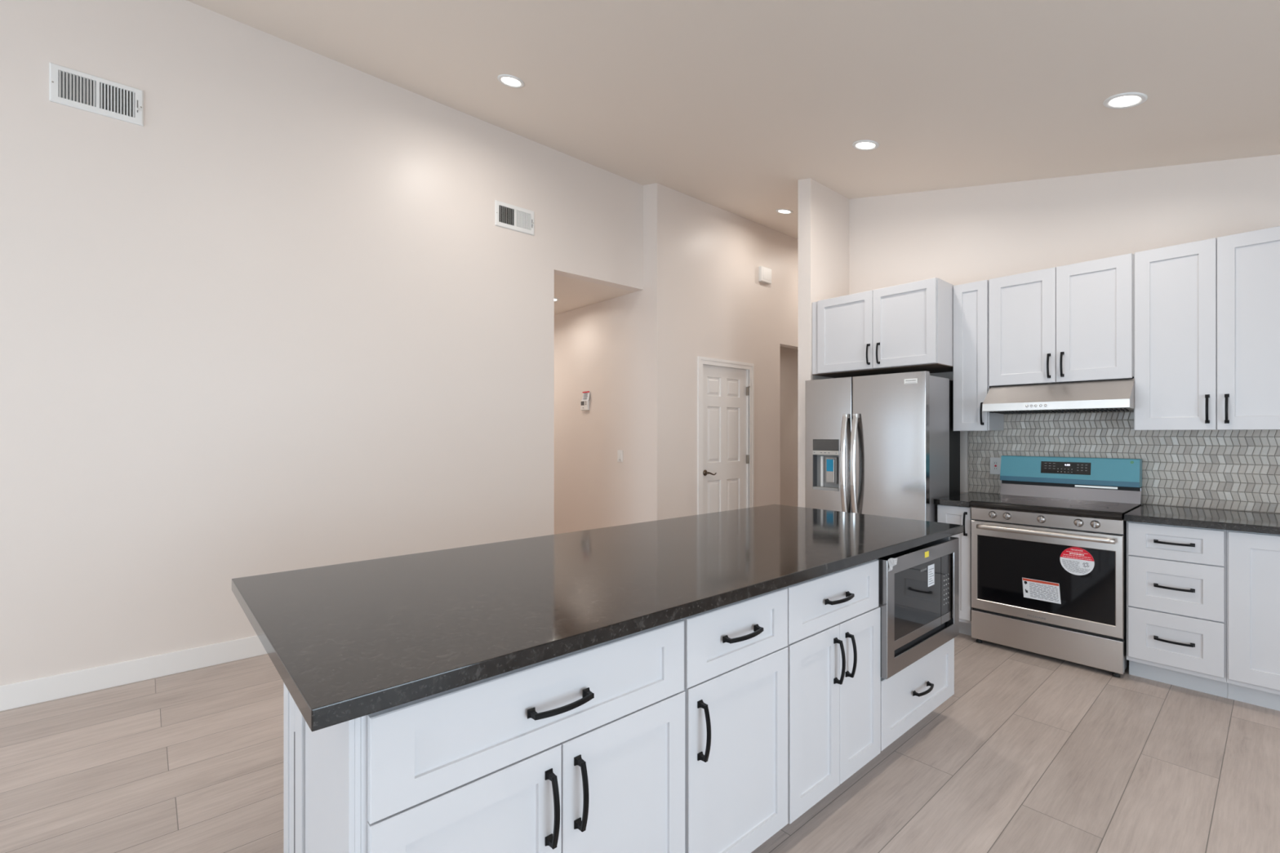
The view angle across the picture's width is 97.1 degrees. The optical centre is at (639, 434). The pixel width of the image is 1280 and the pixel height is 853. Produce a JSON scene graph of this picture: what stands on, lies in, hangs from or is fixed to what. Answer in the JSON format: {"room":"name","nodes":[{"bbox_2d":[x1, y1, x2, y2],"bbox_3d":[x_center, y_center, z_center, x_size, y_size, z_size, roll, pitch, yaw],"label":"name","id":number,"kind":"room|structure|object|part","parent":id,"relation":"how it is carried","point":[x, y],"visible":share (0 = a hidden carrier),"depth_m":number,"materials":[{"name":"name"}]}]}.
{"room":"kitchen","nodes":[
{"label":"kitchen","id":0,"kind":"room"},
{"bbox_2d":[0,0,643,685],"bbox_3d":[-3.094,-0.638,2.926,8.212,4.004,0.120,0,0,-41],"label":"wall","id":1,"kind":"structure","parent":0,"point":[282,318],"depth_m":3.44,"materials":[{"name":"paint"}]},
{"bbox_2d":[48,62,143,126],"bbox_3d":[-2.888,-1.809,3.013,0.362,0.197,0.020,0,0,-41],"label":"air vent","id":2,"kind":"object","parent":1,"relation":"in","point":[68,86],"visible":1,"depth_m":3.01,"materials":[{"name":"white plastic"}]},
{"bbox_2d":[0,635,267,711],"bbox_3d":[-3.438,1.302,2.534,7.178,0.124,0.014,0,0,-41],"label":"baseboard","id":3,"kind":"structure","parent":1,"relation":"attached to","point":[17,695],"depth_m":3.08,"materials":[{"name":"paint"}]},
{"bbox_2d":[494,200,534,235],"bbox_3d":[-1.020,-1.780,4.646,0.356,0.202,0.032,0,0,-41],"label":"air vent","id":4,"kind":"object","parent":1,"relation":"in","point":[507,215],"visible":1,"depth_m":4.64,"materials":[{"name":"white plastic"}]},
{"bbox_2d":[554,274,635,315],"bbox_3d":[-1.582,-1.481,6.130,1.712,0.100,2.700,0,0,-41],"label":"ceiling","id":5,"kind":"structure","parent":0,"point":[572,294],"depth_m":5.74,"materials":[{"name":"paint"}]},
{"bbox_2d":[554,182,666,534],"bbox_3d":[-0.787,-0.878,6.613,0.120,4.484,3.023,0,0,-41],"label":"wall","id":6,"kind":"structure","parent":0,"point":[614,349],"depth_m":5.90,"materials":[{"name":"paint"}]},
{"bbox_2d":[580,400,589,410],"bbox_3d":[-0.616,-0.323,6.306,0.028,0.110,0.140,0,0,-41],"label":"thermostat","id":7,"kind":"object","parent":6,"relation":"attached to","point":[584,405],"visible":1,"depth_m":6.28,"materials":[{"name":"white plastic"}]},
{"bbox_2d":[582,391,590,400],"bbox_3d":[-0.605,-0.425,6.288,0.021,0.108,0.138,0,0,-39],"label":"card","id":8,"kind":"object","parent":6,"relation":"attached to","point":[585,394],"visible":1,"depth_m":6.29,"materials":[{"name":"white paper"}]},
{"bbox_2d":[617,449,622,462],"bbox_3d":[-0.207,0.225,5.853,0.010,0.122,0.082,0,0,-41],"label":"light switch","id":9,"kind":"object","parent":6,"relation":"attached to","point":[620,453],"visible":1,"depth_m":5.85,"materials":[{"name":"white plastic"}]},
{"bbox_2d":[0,633,1279,852],"bbox_3d":[-0.529,1.404,2.497,11.800,0.080,9.950,0,0,-41],"label":"floor","id":10,"kind":"structure","parent":0,"point":[1029,752],"depth_m":2.29,"materials":[{"name":"brown wood"}]},
{"bbox_2d":[283,618,684,852],"bbox_3d":[-0.374,0.920,1.446,0.827,0.888,0.643,0,0,-41],"label":"base cabinet","id":11,"kind":"object","parent":10,"relation":"on","point":[583,750],"depth_m":1.21,"materials":[{"name":"white paint"}]},
{"bbox_3d":[-0.811,0.920,1.336,0.026,0.888,0.213,0,0,-41],"label":"corner post","id":12,"kind":"part","parent":11,"relation":"part of","materials":[{"name":"white paint"}]},
{"bbox_3d":[-0.691,0.920,1.200,0.028,0.888,0.575,0,0,-41],"label":"end panel","id":13,"kind":"part","parent":11,"relation":"part of","materials":[{"name":"white wood"}]},
{"bbox_3d":[-0.327,0.969,1.123,0.396,0.567,0.019,0,0,-41],"label":"door","id":14,"kind":"part","parent":11,"relation":"part of","materials":[{"name":"white paint"}]},
{"bbox_3d":[-0.185,0.806,1.209,0.018,0.160,0.038,0,0,-41],"label":"handle","id":15,"kind":"part","parent":11,"relation":"part of","materials":[{"name":"black metal"}]},
{"bbox_3d":[-0.165,0.589,1.227,0.160,0.018,0.038,0,0,-41],"label":"handle","id":16,"kind":"part","parent":11,"relation":"part of","materials":[{"name":"black metal"}]},
{"bbox_3d":[-0.129,0.804,1.259,0.018,0.160,0.038,0,0,-41],"label":"handle","id":17,"kind":"part","parent":11,"relation":"part of","materials":[{"name":"black metal"}]},
{"bbox_2d":[231,504,963,731],"bbox_3d":[0.162,0.457,2.227,2.780,0.036,1.090,0,0,-41],"label":"countertop","id":18,"kind":"structure","parent":11,"relation":"on","point":[349,641],"depth_m":1.56,"materials":[{"name":"stone"}]},
{"bbox_3d":[-0.030,0.969,1.383,0.388,0.567,0.019,0,0,-41],"label":"door","id":19,"kind":"part","parent":11,"relation":"part of","materials":[{"name":"white paint"}]},
{"bbox_2d":[680,587,787,852],"bbox_3d":[0.114,0.920,1.875,0.470,0.888,0.643,0,0,-41],"label":"base cabinet","id":20,"kind":"object","parent":10,"relation":"on","point":[735,654],"visible":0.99,"depth_m":1.65,"materials":[{"name":"white paint"}]},
{"bbox_3d":[0.175,0.805,1.526,0.018,0.160,0.038,0,0,-41],"label":"handle","id":21,"kind":"part","parent":20,"relation":"part of","materials":[{"name":"black metal"}]},
{"bbox_3d":[0.295,0.587,1.669,0.464,0.186,0.019,0,0,-41],"label":"drawer","id":22,"kind":"part","parent":20,"relation":"part of","materials":[{"name":"white paint"}]},
{"bbox_3d":[0.307,0.583,1.642,0.160,0.018,0.038,0,0,-41],"label":"handle","id":23,"kind":"part","parent":20,"relation":"part of","materials":[{"name":"black metal"}]},
{"bbox_2d":[784,559,880,824],"bbox_3d":[0.529,0.920,2.239,0.630,0.888,0.643,0,0,-41],"label":"base cabinet","id":24,"kind":"object","parent":10,"relation":"on","point":[833,646],"visible":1,"depth_m":1.99,"materials":[{"name":"white paint"}]},
{"bbox_3d":[0.595,0.971,1.932,0.308,0.576,0.019,0,0,-41],"label":"door","id":25,"kind":"part","parent":24,"relation":"part of","materials":[{"name":"white paint"}]},
{"bbox_3d":[0.704,0.586,2.028,0.610,0.184,0.019,0,0,-41],"label":"drawer","id":26,"kind":"part","parent":24,"relation":"part of","materials":[{"name":"white paint"}]},
{"bbox_3d":[0.713,0.582,1.998,0.160,0.018,0.038,0,0,-41],"label":"handle","id":27,"kind":"part","parent":24,"relation":"part of","materials":[{"name":"black metal"}]},
{"bbox_3d":[0.704,0.802,1.990,0.018,0.160,0.038,0,0,-41],"label":"handle","id":28,"kind":"part","parent":24,"relation":"part of","materials":[{"name":"black metal"}]},
{"bbox_3d":[0.764,0.801,2.043,0.018,0.160,0.038,0,0,-41],"label":"handle","id":29,"kind":"part","parent":24,"relation":"part of","materials":[{"name":"black metal"}]},
{"bbox_3d":[0.828,0.971,2.137,0.308,0.576,0.019,0,0,-41],"label":"door","id":30,"kind":"part","parent":24,"relation":"part of","materials":[{"name":"white paint"}]},
{"bbox_2d":[804,370,959,522],"bbox_3d":[1.842,0.469,4.344,0.759,1.790,0.922,0,0,-41],"label":"refrigerator","id":31,"kind":"object","parent":10,"relation":"on","point":[886,445],"visible":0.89,"depth_m":4.08,"materials":[{"name":"grey metal"}]},
{"bbox_3d":[1.462,0.431,4.363,0.069,1.715,0.392,0,0,-41],"label":"freezer door","id":32,"kind":"part","parent":31,"relation":"part of","materials":[{"name":"metal"}]},
{"bbox_3d":[1.519,0.234,4.199,0.083,0.772,0.038,0,0,-41],"label":"handle","id":33,"kind":"part","parent":31,"relation":"part of","materials":[{"name":"silver metal"}]},
{"bbox_3d":[1.571,0.234,4.140,0.083,0.772,0.040,0,0,-41],"label":"handle","id":34,"kind":"part","parent":31,"relation":"part of","materials":[{"name":"silver metal"}]},
{"bbox_3d":[1.769,0.431,4.014,0.069,1.715,0.522,0,0,-41],"label":"fridge door","id":35,"kind":"part","parent":31,"relation":"part of","materials":[{"name":"metal"}]},
{"bbox_3d":[2.037,0.469,4.519,0.235,1.730,0.878,0,0,-41],"label":"casing","id":36,"kind":"part","parent":31,"relation":"part of","materials":[{"name":"black metal"}]},
{"bbox_2d":[880,638,954,751],"bbox_3d":[1.050,0.920,2.697,0.754,0.888,0.643,0,0,-41],"label":"base cabinet","id":37,"kind":"object","parent":10,"relation":"on","point":[910,695],"visible":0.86,"depth_m":2.44,"materials":[{"name":"white paint"}]},
{"bbox_2d":[876,536,959,679],"bbox_3d":[1.076,0.725,2.656,0.742,0.473,0.549,0,0,-41],"label":"microwave","id":38,"kind":"object","parent":37,"relation":"in","point":[918,587],"visible":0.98,"depth_m":2.42,"materials":[{"name":"metal"}]},
{"bbox_3d":[1.186,0.697,2.437,0.491,0.272,0.026,0,0,-41],"label":"door glass","id":39,"kind":"part","parent":38,"relation":"part of","materials":[{"name":"black glass"}]},
{"bbox_3d":[1.229,0.854,2.474,0.604,0.039,0.026,0,0,-41],"label":"rail","id":40,"kind":"part","parent":38,"relation":"part of","materials":[{"name":"metal"}]},
{"bbox_3d":[1.415,0.697,2.638,0.109,0.272,0.026,0,0,-41],"label":"control panel","id":41,"kind":"part","parent":38,"relation":"part of","materials":[{"name":"black glass"}]},
{"bbox_3d":[1.242,1.113,2.463,0.160,0.018,0.038,0,0,-41],"label":"handle","id":42,"kind":"part","parent":37,"relation":"part of","materials":[{"name":"black metal"}]},
{"bbox_2d":[937,504,973,635],"bbox_3d":[2.349,0.922,4.019,0.700,0.883,0.216,0,0,-41],"label":"base cabinet","id":43,"kind":"object","parent":10,"relation":"on","point":[958,515],"visible":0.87,"depth_m":3.77,"materials":[{"name":"white paint"}]},
{"bbox_3d":[2.150,0.596,3.744,0.038,0.160,0.018,0,0,-41],"label":"handle","id":44,"kind":"part","parent":43,"relation":"part of","materials":[{"name":"black metal"}]},
{"bbox_2d":[933,492,999,506],"bbox_3d":[2.346,0.461,4.021,0.692,0.036,0.226,0,0,-41],"label":"countertop","id":45,"kind":"structure","parent":43,"relation":"on","point":[963,500],"depth_m":3.87,"materials":[{"name":"stone"}]},
{"bbox_2d":[969,455,1142,677],"bbox_3d":[2.653,0.759,3.623,0.722,1.209,0.766,0,0,-41],"label":"range","id":46,"kind":"object","parent":10,"relation":"on","point":[1049,550],"visible":0.98,"depth_m":3.47,"materials":[{"name":"grey metal"}]},
{"bbox_3d":[2.249,0.514,3.611,0.027,0.047,0.047,0,0,-41],"label":"knob","id":47,"kind":"part","parent":46,"relation":"part of","materials":[{"name":"silver metal"}]},
{"bbox_3d":[2.302,0.514,3.551,0.027,0.047,0.047,0,0,-41],"label":"knob","id":48,"kind":"part","parent":46,"relation":"part of","materials":[{"name":"silver metal"}]},
{"bbox_3d":[2.422,0.514,3.415,0.027,0.047,0.047,0,0,-41],"label":"knob","id":49,"kind":"part","parent":46,"relation":"part of","materials":[{"name":"silver metal"}]},
{"bbox_2d":[1029,582,1058,601],"bbox_3d":[2.438,0.952,3.413,0.001,0.084,0.149,0,0,-41],"label":"print","id":50,"kind":"object","parent":46,"relation":"attached to","point":[1038,592],"depth_m":3.41,"materials":[{"name":"grey paper"}]},
{"bbox_3d":[2.411,0.594,3.396,0.058,0.029,0.692,0,0,-41],"label":"handle","id":51,"kind":"part","parent":46,"relation":"part of","materials":[{"name":"metal"}]},
{"bbox_3d":[2.442,1.243,3.438,0.041,0.182,0.766,0,0,-41],"label":"storage drawer","id":52,"kind":"part","parent":46,"relation":"part of","materials":[{"name":"metal"}]},
{"bbox_3d":[2.441,0.850,3.437,0.044,0.572,0.766,0,0,-41],"label":"oven door","id":53,"kind":"part","parent":46,"relation":"part of","materials":[{"name":"glass"}]},
{"bbox_3d":[2.442,0.517,3.437,0.042,0.082,0.766,0,0,-41],"label":"control panel","id":54,"kind":"part","parent":46,"relation":"part of","materials":[{"name":"metal"}]},
{"bbox_2d":[969,494,1141,519],"bbox_3d":[2.648,0.455,3.618,0.646,0.041,0.764,0,0,-41],"label":"cooktop","id":55,"kind":"object","parent":46,"relation":"in","point":[1060,506],"depth_m":3.52,"materials":[{"name":"glass"}]},
{"bbox_2d":[1062,559,1088,573],"bbox_3d":[2.541,0.772,3.296,0.001,0.065,0.132,0,0,-41],"label":"print","id":56,"kind":"object","parent":46,"relation":"attached to","point":[1068,566],"depth_m":3.30,"materials":[{"name":"grey paper"}]},
{"bbox_2d":[1062,551,1090,559],"bbox_3d":[2.544,0.705,3.292,0.001,0.033,0.136,0,0,-41],"label":"print","id":57,"kind":"object","parent":46,"relation":"attached to","point":[1067,555],"depth_m":3.29,"materials":[{"name":"white"}]},
{"bbox_3d":[2.542,0.514,3.278,0.027,0.047,0.047,0,0,-41],"label":"knob","id":58,"kind":"part","parent":46,"relation":"part of","materials":[{"name":"silver metal"}]},
{"bbox_3d":[2.592,0.514,3.221,0.027,0.047,0.047,0,0,-41],"label":"knob","id":59,"kind":"part","parent":46,"relation":"part of","materials":[{"name":"silver metal"}]},
{"bbox_2d":[1126,521,1227,697],"bbox_3d":[3.064,0.922,3.204,0.700,0.883,0.388,0,0,-41],"label":"base cabinet","id":60,"kind":"object","parent":10,"relation":"on","point":[1176,575],"visible":0.99,"depth_m":3.00,"materials":[{"name":"white paint"}]},
{"bbox_3d":[2.817,1.097,2.985,0.038,0.018,0.160,0,0,-41],"label":"handle","id":61,"kind":"part","parent":60,"relation":"part of","materials":[{"name":"black metal"}]},
{"bbox_3d":[2.817,0.814,2.985,0.038,0.018,0.160,0,0,-41],"label":"handle","id":62,"kind":"part","parent":60,"relation":"part of","materials":[{"name":"black metal"}]},
{"bbox_3d":[2.817,0.577,2.985,0.038,0.018,0.160,0,0,-41],"label":"handle","id":63,"kind":"part","parent":60,"relation":"part of","materials":[{"name":"black metal"}]},
{"bbox_3d":[2.838,1.096,3.004,0.019,0.276,0.372,0,0,-41],"label":"drawer","id":64,"kind":"part","parent":60,"relation":"part of","materials":[{"name":"white paint"}]},
{"bbox_3d":[2.838,0.813,3.004,0.019,0.278,0.372,0,0,-41],"label":"drawer","id":65,"kind":"part","parent":60,"relation":"part of","materials":[{"name":"white paint"}]},
{"bbox_3d":[2.838,0.579,3.004,0.019,0.180,0.372,0,0,-41],"label":"drawer","id":66,"kind":"part","parent":60,"relation":"part of","materials":[{"name":"white paint"}]},
{"bbox_2d":[1226,529,1279,711],"bbox_3d":[3.394,0.922,2.828,0.700,0.883,0.611,0,0,-41],"label":"base cabinet","id":67,"kind":"object","parent":10,"relation":"on","point":[1253,558],"visible":0.93,"depth_m":2.79,"materials":[{"name":"white paint"}]},
{"bbox_2d":[1124,504,1279,534],"bbox_3d":[3.271,0.461,2.967,0.692,0.036,1.023,0,0,-41],"label":"countertop","id":68,"kind":"structure","parent":67,"relation":"on","point":[1220,519],"depth_m":3.01,"materials":[{"name":"stone"}]},
{"bbox_2d":[666,186,798,519],"bbox_3d":[1.406,-0.565,6.607,3.168,3.858,0.120,0,0,-41],"label":"wall","id":69,"kind":"structure","parent":0,"point":[717,306],"depth_m":6.03,"materials":[{"name":"paint"}]},
{"bbox_2d":[697,355,754,515],"bbox_3d":[0.902,0.281,6.154,0.922,2.165,0.136,0,0,-41],"label":"trim","id":70,"kind":"structure","parent":69,"relation":"attached to","point":[701,361],"depth_m":6.21,"materials":[{"name":"paint"}]},
{"bbox_2d":[702,364,750,514],"bbox_3d":[0.931,0.313,6.134,0.778,2.082,0.115,0,0,-41],"label":"door","id":71,"kind":"structure","parent":69,"relation":"in","point":[725,390],"depth_m":6.14,"materials":[{"name":"paint"}]},
{"bbox_3d":[0.735,0.404,5.942,0.160,0.064,0.054,0,0,-41],"label":"handle","id":72,"kind":"part","parent":71,"relation":"part of","materials":[{"name":"brown metal"}]},
{"bbox_2d":[758,266,771,284],"bbox_3d":[1.449,-1.841,6.535,0.198,0.174,0.044,0,0,-41],"label":"door chime","id":73,"kind":"object","parent":69,"relation":"attached to","point":[764,273],"visible":1,"depth_m":6.50,"materials":[{"name":"white plastic"}]},
{"bbox_3d":[1.467,-1.847,6.525,0.145,0.122,0.004,0,0,-41],"label":"plate","id":74,"kind":"part","parent":73,"relation":"part of","materials":[{"name":"white plastic"}]},
{"bbox_2d":[186,0,1279,239],"bbox_3d":[0.418,-1.843,1.418,11.740,1.745,7.060,0,0,-41],"label":"ceiling","id":75,"kind":"structure","parent":0,"point":[725,104],"depth_m":3.14,"materials":[{"name":"paint"}]},
{"bbox_2d":[497,74,524,88],"bbox_3d":[-0.840,-2.298,3.679,0.174,0.044,0.170,0,0,-37],"label":"recessed light","id":76,"kind":"object","parent":75,"relation":"in","point":[508,80],"visible":1,"depth_m":3.67,"materials":[{"name":"white plastic"}]},
{"bbox_2d":[775,208,792,213],"bbox_3d":[1.481,-2.288,5.801,0.174,0.044,0.170,0,0,-37],"label":"recessed light","id":77,"kind":"object","parent":75,"relation":"in","point":[779,211],"visible":1,"depth_m":5.79,"materials":[{"name":"white"}]},
{"bbox_2d":[852,139,879,150],"bbox_3d":[1.532,-1.963,3.839,0.174,0.044,0.170,0,0,-37],"label":"recessed light","id":78,"kind":"object","parent":75,"relation":"in","point":[864,144],"visible":1,"depth_m":3.83,"materials":[{"name":"white"}]},
{"bbox_2d":[1102,92,1147,108],"bbox_3d":[2.430,-1.672,2.834,0.174,0.044,0.170,0,0,-37],"label":"recessed light","id":79,"kind":"object","parent":75,"relation":"in","point":[1127,100],"visible":1,"depth_m":2.83,"materials":[{"name":"white"}]},
{"bbox_2d":[780,346,798,506],"bbox_3d":[1.622,0.014,8.276,0.120,2.700,2.103,0,0,-41],"label":"wall","id":80,"kind":"structure","parent":0,"point":[788,357],"depth_m":7.72,"materials":[{"name":"paint"}]},
{"bbox_2d":[798,177,848,507],"bbox_3d":[2.444,-0.414,5.660,2.858,3.557,0.120,0,0,-41],"label":"wall","id":81,"kind":"structure","parent":0,"point":[823,211],"depth_m":4.75,"materials":[{"name":"paint"}]},
{"bbox_2d":[848,154,1279,513],"bbox_3d":[3.636,-0.402,3.179,0.120,3.531,5.180,0,0,-41],"label":"wall","id":82,"kind":"structure","parent":0,"point":[956,236],"depth_m":3.98,"materials":[{"name":"paint"}]},
{"bbox_2d":[812,277,954,377],"bbox_3d":[1.954,-0.791,4.490,0.659,0.600,0.984,0,0,-41],"label":"upper cabinet","id":83,"kind":"object","parent":82,"relation":"attached to","point":[906,327],"visible":0.99,"depth_m":4.22,"materials":[{"name":"white paint"}]},
{"bbox_3d":[1.610,-0.794,4.455,0.019,0.593,0.462,0,0,-41],"label":"door","id":84,"kind":"part","parent":83,"relation":"part of","materials":[{"name":"white paint"}]},
{"bbox_3d":[1.725,-0.608,4.281,0.038,0.160,0.018,0,0,-41],"label":"handle","id":85,"kind":"part","parent":83,"relation":"part of","materials":[{"name":"black metal"}]},
{"bbox_3d":[1.775,-0.607,4.223,0.038,0.160,0.018,0,0,-41],"label":"handle","id":86,"kind":"part","parent":83,"relation":"part of","materials":[{"name":"black metal"}]},
{"bbox_3d":[1.914,-0.794,4.109,0.019,0.593,0.452,0,0,-41],"label":"door","id":87,"kind":"part","parent":83,"relation":"part of","materials":[{"name":"white paint"}]},
{"bbox_2d":[953,280,1004,431],"bbox_3d":[2.464,-0.552,4.127,0.373,1.057,0.230,0,0,-41],"label":"upper cabinet","id":88,"kind":"object","parent":82,"relation":"attached to","point":[971,300],"visible":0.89,"depth_m":4.04,"materials":[{"name":"white paint"}]},
{"bbox_3d":[2.358,-0.552,4.037,0.019,1.057,0.222,0,0,-41],"label":"door","id":89,"kind":"part","parent":88,"relation":"part of","materials":[{"name":"white paint"}]},
{"bbox_3d":[2.391,-0.145,3.956,0.038,0.160,0.018,0,0,-41],"label":"handle","id":90,"kind":"part","parent":88,"relation":"part of","materials":[{"name":"black metal"}]},
{"bbox_2d":[988,253,1133,386],"bbox_3d":[2.793,-0.709,3.751,0.373,0.745,0.766,0,0,-41],"label":"upper cabinet","id":91,"kind":"object","parent":82,"relation":"attached to","point":[1073,322],"visible":1,"depth_m":3.61,"materials":[{"name":"white paint"}]},
{"bbox_3d":[2.564,-0.709,3.802,0.019,0.745,0.382,0,0,-41],"label":"door","id":92,"kind":"part","parent":91,"relation":"part of","materials":[{"name":"white paint"}]},
{"bbox_3d":[2.647,-0.446,3.664,0.038,0.160,0.018,0,0,-41],"label":"handle","id":93,"kind":"part","parent":91,"relation":"part of","materials":[{"name":"black metal"}]},
{"bbox_2d":[982,377,1134,413],"bbox_3d":[2.753,-0.240,3.705,0.494,0.188,0.762,0,0,-41],"label":"range hood","id":94,"kind":"object","parent":91,"relation":"attached to","point":[1107,395],"visible":1,"depth_m":3.55,"materials":[{"name":"metal"}]},
{"bbox_3d":[2.694,-0.449,3.611,0.038,0.160,0.018,0,0,-41],"label":"handle","id":95,"kind":"part","parent":91,"relation":"part of","materials":[{"name":"black metal"}]},
{"bbox_3d":[2.816,-0.709,3.516,0.019,0.745,0.374,0,0,-41],"label":"door","id":96,"kind":"part","parent":91,"relation":"part of","materials":[{"name":"white paint"}]},
{"bbox_2d":[968,410,1279,513],"bbox_3d":[3.198,0.146,3.580,0.008,0.593,2.040,0,0,-41],"label":"backsplash","id":97,"kind":"structure","parent":82,"relation":"attached to","point":[1238,470],"depth_m":3.52,"materials":[{"name":"tile"}]},
{"bbox_2d":[990,457,1000,474],"bbox_3d":[2.644,0.235,4.199,0.009,0.126,0.078,0,0,-41],"label":"wall outlet","id":98,"kind":"object","parent":97,"relation":"attached to","point":[995,462],"visible":0.84,"depth_m":4.20,"materials":[{"name":"white plastic"}]},
{"bbox_2d":[993,461,998,471],"bbox_3d":[2.642,0.235,4.198,0.003,0.070,0.032,0,0,-41],"label":"receptacle","id":99,"kind":"object","parent":98,"relation":"attached to","point":[995,463],"depth_m":4.20,"materials":[{"name":"white plastic"}]},
{"bbox_2d":[1133,226,1279,430],"bbox_3d":[3.277,-0.552,3.201,0.373,1.057,0.696,0,0,-41],"label":"upper cabinet","id":100,"kind":"object","parent":82,"relation":"attached to","point":[1206,312],"visible":1,"depth_m":3.12,"materials":[{"name":"white paint"}]},
{"bbox_3d":[3.058,-0.552,3.239,0.019,1.057,0.340,0,0,-41],"label":"door","id":101,"kind":"part","parent":100,"relation":"part of","materials":[{"name":"white paint"}]},
{"bbox_3d":[3.127,-0.141,3.118,0.038,0.160,0.018,0,0,-41],"label":"handle","id":102,"kind":"part","parent":100,"relation":"part of","materials":[{"name":"black metal"}]},
{"bbox_3d":[3.177,-0.140,3.061,0.038,0.160,0.018,0,0,-41],"label":"handle","id":103,"kind":"part","parent":100,"relation":"part of","materials":[{"name":"black metal"}]},
{"bbox_3d":[3.286,-0.552,2.980,0.019,1.057,0.342,0,0,-41],"label":"door","id":104,"kind":"part","parent":100,"relation":"part of","materials":[{"name":"white paint"}]}
]}

